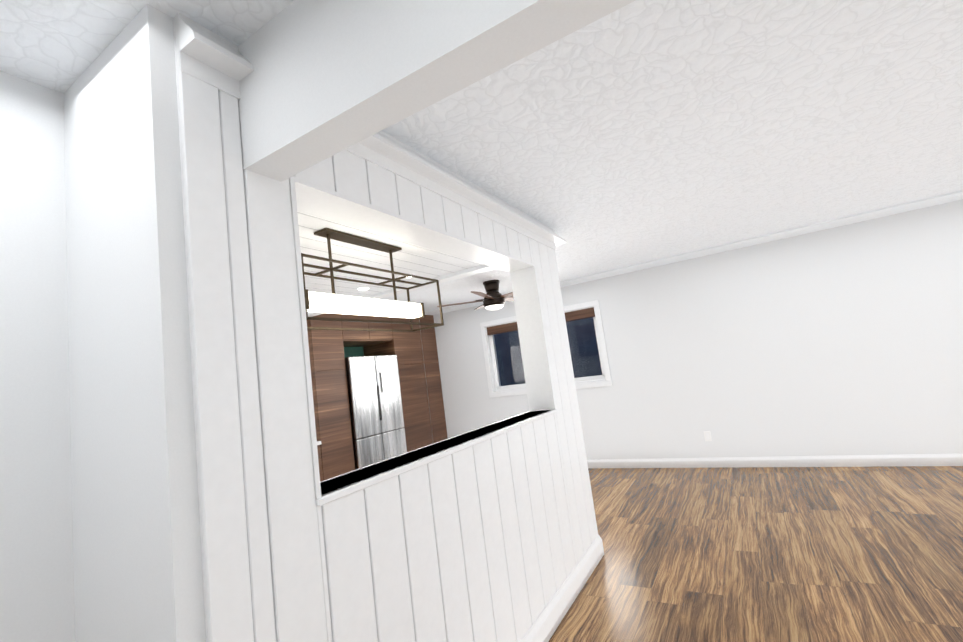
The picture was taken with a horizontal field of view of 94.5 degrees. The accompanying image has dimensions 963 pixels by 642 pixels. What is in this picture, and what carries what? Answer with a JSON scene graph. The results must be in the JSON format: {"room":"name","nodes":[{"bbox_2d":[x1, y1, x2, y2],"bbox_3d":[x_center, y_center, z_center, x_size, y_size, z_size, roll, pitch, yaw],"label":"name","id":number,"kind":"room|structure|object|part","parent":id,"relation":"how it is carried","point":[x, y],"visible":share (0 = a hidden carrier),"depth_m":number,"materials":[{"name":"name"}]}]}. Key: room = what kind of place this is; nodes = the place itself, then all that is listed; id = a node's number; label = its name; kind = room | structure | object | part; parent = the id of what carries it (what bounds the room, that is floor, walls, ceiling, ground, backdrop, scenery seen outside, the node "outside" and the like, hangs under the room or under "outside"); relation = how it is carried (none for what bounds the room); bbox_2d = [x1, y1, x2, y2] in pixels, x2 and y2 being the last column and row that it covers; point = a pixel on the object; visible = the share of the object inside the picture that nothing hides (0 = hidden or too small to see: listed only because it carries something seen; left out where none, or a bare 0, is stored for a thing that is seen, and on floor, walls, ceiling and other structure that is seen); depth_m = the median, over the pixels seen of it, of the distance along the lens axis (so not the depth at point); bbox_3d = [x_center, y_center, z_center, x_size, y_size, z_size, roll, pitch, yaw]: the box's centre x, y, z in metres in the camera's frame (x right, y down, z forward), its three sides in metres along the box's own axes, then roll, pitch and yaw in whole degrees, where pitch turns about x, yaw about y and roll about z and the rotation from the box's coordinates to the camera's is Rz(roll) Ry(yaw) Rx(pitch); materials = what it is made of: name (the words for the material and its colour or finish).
{"room":"living room","nodes":[
{"label":"living room","id":0,"kind":"room"},
{"bbox_2d":[0,71,74,641],"bbox_3d":[-2.271,0.425,-0.492,0.120,2.460,4.160,-11,-8,30],"label":"wall","id":1,"kind":"structure","parent":0,"point":[36,567],"depth_m":1.25,"materials":[{"name":"white paint"}]},
{"bbox_2d":[64,4,205,641],"bbox_3d":[-2.296,0.720,1.992,3.810,2.460,0.120,-11,-8,30],"label":"wall","id":2,"kind":"structure","parent":0,"point":[137,558],"depth_m":1.14,"materials":[{"name":"white paint"}]},
{"bbox_2d":[173,15,597,641],"bbox_3d":[-0.061,0.461,2.265,0.240,2.460,2.710,-11,-8,30],"label":"wall","id":3,"kind":"structure","parent":0,"point":[487,533],"depth_m":1.36,"materials":[{"name":"white paint"}]},
{"bbox_2d":[177,12,603,641],"bbox_3d":[0.048,0.436,2.177,0.090,2.460,2.700,-11,-8,30],"label":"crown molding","id":4,"kind":"structure","parent":3,"relation":"attached to","point":[215,60],"depth_m":2.04,"materials":[{"name":"white paint"}]},
{"bbox_2d":[297,210,482,296],"bbox_3d":[-1.782,-0.363,3.271,3.505,0.160,2.530,-11,-8,30],"label":"ceiling","id":5,"kind":"structure","parent":0,"point":[416,260],"depth_m":3.21,"materials":[{"name":"white paint"}]},
{"bbox_2d":[356,287,369,289],"bbox_3d":[-1.058,-0.289,3.986,0.122,0.009,0.122,-10,-7,21],"label":"recessed light","id":6,"kind":"object","parent":5,"relation":"in","point":[363,288],"depth_m":3.97,"materials":[{"name":"white paint"}]},
{"bbox_2d":[301,228,443,331],"bbox_3d":[-0.693,-0.226,2.669,0.280,0.528,1.120,-11,-8,30],"label":"linear pendant light","id":7,"kind":"object","parent":5,"relation":"hanging from","point":[333,302],"visible":0.71,"depth_m":2.59,"materials":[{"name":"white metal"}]},
{"bbox_2d":[238,0,635,181],"bbox_3d":[0.545,-0.864,0.648,2.900,0.380,0.120,-11,-8,30],"label":"header beam","id":8,"kind":"structure","parent":0,"point":[324,80],"depth_m":1.07,"materials":[{"name":"white paint"}]},
{"bbox_2d":[0,0,962,311],"bbox_3d":[0.716,-1.083,0.879,10.660,0.060,9.835,-11,-8,30],"label":"ceiling","id":9,"kind":"structure","parent":0,"point":[638,132],"depth_m":2.03,"materials":[{"name":"white paint"}]},
{"bbox_2d":[308,264,495,316],"bbox_3d":[-0.861,-0.352,4.268,2.920,0.190,0.120,-11,-8,30],"label":"beam","id":10,"kind":"structure","parent":9,"relation":"attached to","point":[456,275],"depth_m":3.97,"materials":[{"name":"white paint"}]},
{"bbox_2d":[437,280,513,309],"bbox_3d":[0.159,-0.303,5.189,1.248,0.336,1.267,-11,-8,30],"label":"ceiling fan","id":11,"kind":"object","parent":9,"relation":"hanging from","point":[494,299],"visible":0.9,"depth_m":5.15,"materials":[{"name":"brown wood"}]},
{"bbox_2d":[425,190,962,314],"bbox_3d":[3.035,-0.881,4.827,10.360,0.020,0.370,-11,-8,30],"label":"crown molding","id":12,"kind":"structure","parent":9,"relation":"attached to","point":[894,209],"depth_m":4.78,"materials":[{"name":"white paint"}]},
{"bbox_2d":[433,199,962,459],"bbox_3d":[3.316,0.329,4.898,10.660,2.460,0.176,-11,-8,30],"label":"wall","id":13,"kind":"structure","parent":0,"point":[845,340],"depth_m":4.90,"materials":[{"name":"white paint"}]},
{"bbox_2d":[487,307,594,334],"bbox_3d":[0.807,0.019,6.350,1.662,0.122,0.064,-11,-8,30],"label":"shade valance","id":14,"kind":"object","parent":13,"relation":"attached to","point":[569,316],"visible":0.6,"depth_m":6.11,"materials":[{"name":"brown wood"}]},
{"bbox_2d":[704,431,711,440],"bbox_3d":[2.632,1.343,5.181,0.070,0.115,0.007,-11,-8,30],"label":"outlet","id":15,"kind":"object","parent":13,"relation":"attached to","point":[707,435],"visible":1,"depth_m":5.18,"materials":[{"name":"white plastic"}]},
{"bbox_2d":[587,454,962,467],"bbox_3d":[3.689,1.434,4.554,9.758,0.108,0.014,-11,-8,30],"label":"baseboard","id":16,"kind":"structure","parent":13,"relation":"attached to","point":[882,460],"depth_m":4.75,"materials":[{"name":"white paint"}]},
{"bbox_2d":[548,466,962,641],"bbox_3d":[1.040,1.399,0.587,10.660,0.060,9.835,-11,-8,30],"label":"floor","id":17,"kind":"structure","parent":0,"point":[797,554],"depth_m":2.87,"materials":[{"name":"laminate"}]},
{"bbox_2d":[307,313,354,480],"bbox_3d":[-1.980,1.077,5.366,0.596,2.456,0.463,-11,-8,30],"label":"tall cabinet","id":18,"kind":"object","parent":17,"relation":"on","point":[330,397],"visible":0.38,"depth_m":5.21,"materials":[{"name":"brown wood"}]},
{"bbox_2d":[345,355,406,469],"bbox_3d":[-1.543,1.404,5.906,0.587,1.825,0.888,-11,-8,30],"label":"fridge","id":19,"kind":"object","parent":17,"relation":"on","point":[376,410],"visible":0.52,"depth_m":5.72,"materials":[{"name":"silver metal"}]},
{"bbox_2d":[363,317,432,451],"bbox_3d":[-1.235,1.129,6.636,0.598,2.456,0.640,-11,-8,30],"label":"tall cabinet","id":20,"kind":"object","parent":17,"relation":"on","point":[406,348],"depth_m":6.49,"materials":[{"name":"brown wood"}]},
{"bbox_3d":[-0.834,1.050,6.774,0.021,2.363,0.002,-11,-8,30],"label":"cabinet edge strip","id":21,"kind":"part","parent":20,"relation":"part of","materials":[{"name":"brown wood"}]},
{"bbox_2d":[419,315,447,442],"bbox_3d":[-0.979,1.147,7.077,0.596,2.456,0.381,-11,-8,30],"label":"tall cabinet","id":22,"kind":"object","parent":17,"relation":"on","point":[434,390],"visible":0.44,"depth_m":6.95,"materials":[{"name":"brown wood"}]},
{"bbox_3d":[-1.437,1.980,3.057,3.500,0.005,2.675,-11,-8,30],"label":"kitchen tile floor","id":23,"kind":"structure","parent":17,"relation":"on","visible":0},
{"bbox_2d":[317,445,322,481],"bbox_3d":[-2.095,1.847,4.903,0.596,0.862,0.389,-11,-8,30],"label":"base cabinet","id":24,"kind":"object","parent":23,"relation":"on","point":[320,462],"visible":0.06,"depth_m":4.91,"materials":[{"name":"brown wood"}]},
{"bbox_3d":[-2.522,1.124,5.177,0.150,2.460,5.535,-11,-8,30],"label":"wall","id":25,"kind":"structure","parent":0,"visible":0},
{"bbox_2d":[344,347,363,356],"bbox_3d":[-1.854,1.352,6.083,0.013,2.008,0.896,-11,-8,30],"label":"cutting board","id":26,"kind":"object","parent":25,"relation":"attached to","point":[353,351],"visible":0.14,"depth_m":6.40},
{"bbox_2d":[341,314,392,346],"bbox_3d":[-1.761,0.102,6.080,0.596,0.426,0.918,-11,-8,30],"label":"upper cabinet","id":27,"kind":"object","parent":25,"relation":"attached to","point":[351,338],"visible":0.4,"depth_m":5.93,"materials":[{"name":"brown wood"}]},
{"label":"outside","id":28,"kind":"structure","parent":0,"visible":0},
{"bbox_3d":[-11.922,5.227,12.983,80.000,0.200,60.000,-11,-8,30],"label":"ground","id":29,"kind":"structure","parent":28,"visible":0},
{"bbox_2d":[494,317,601,385],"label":"window","id":30,"kind":"structure","parent":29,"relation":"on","point":[511,359],"depth_m":8.53,"materials":[{"name":"glass"}]}
]}

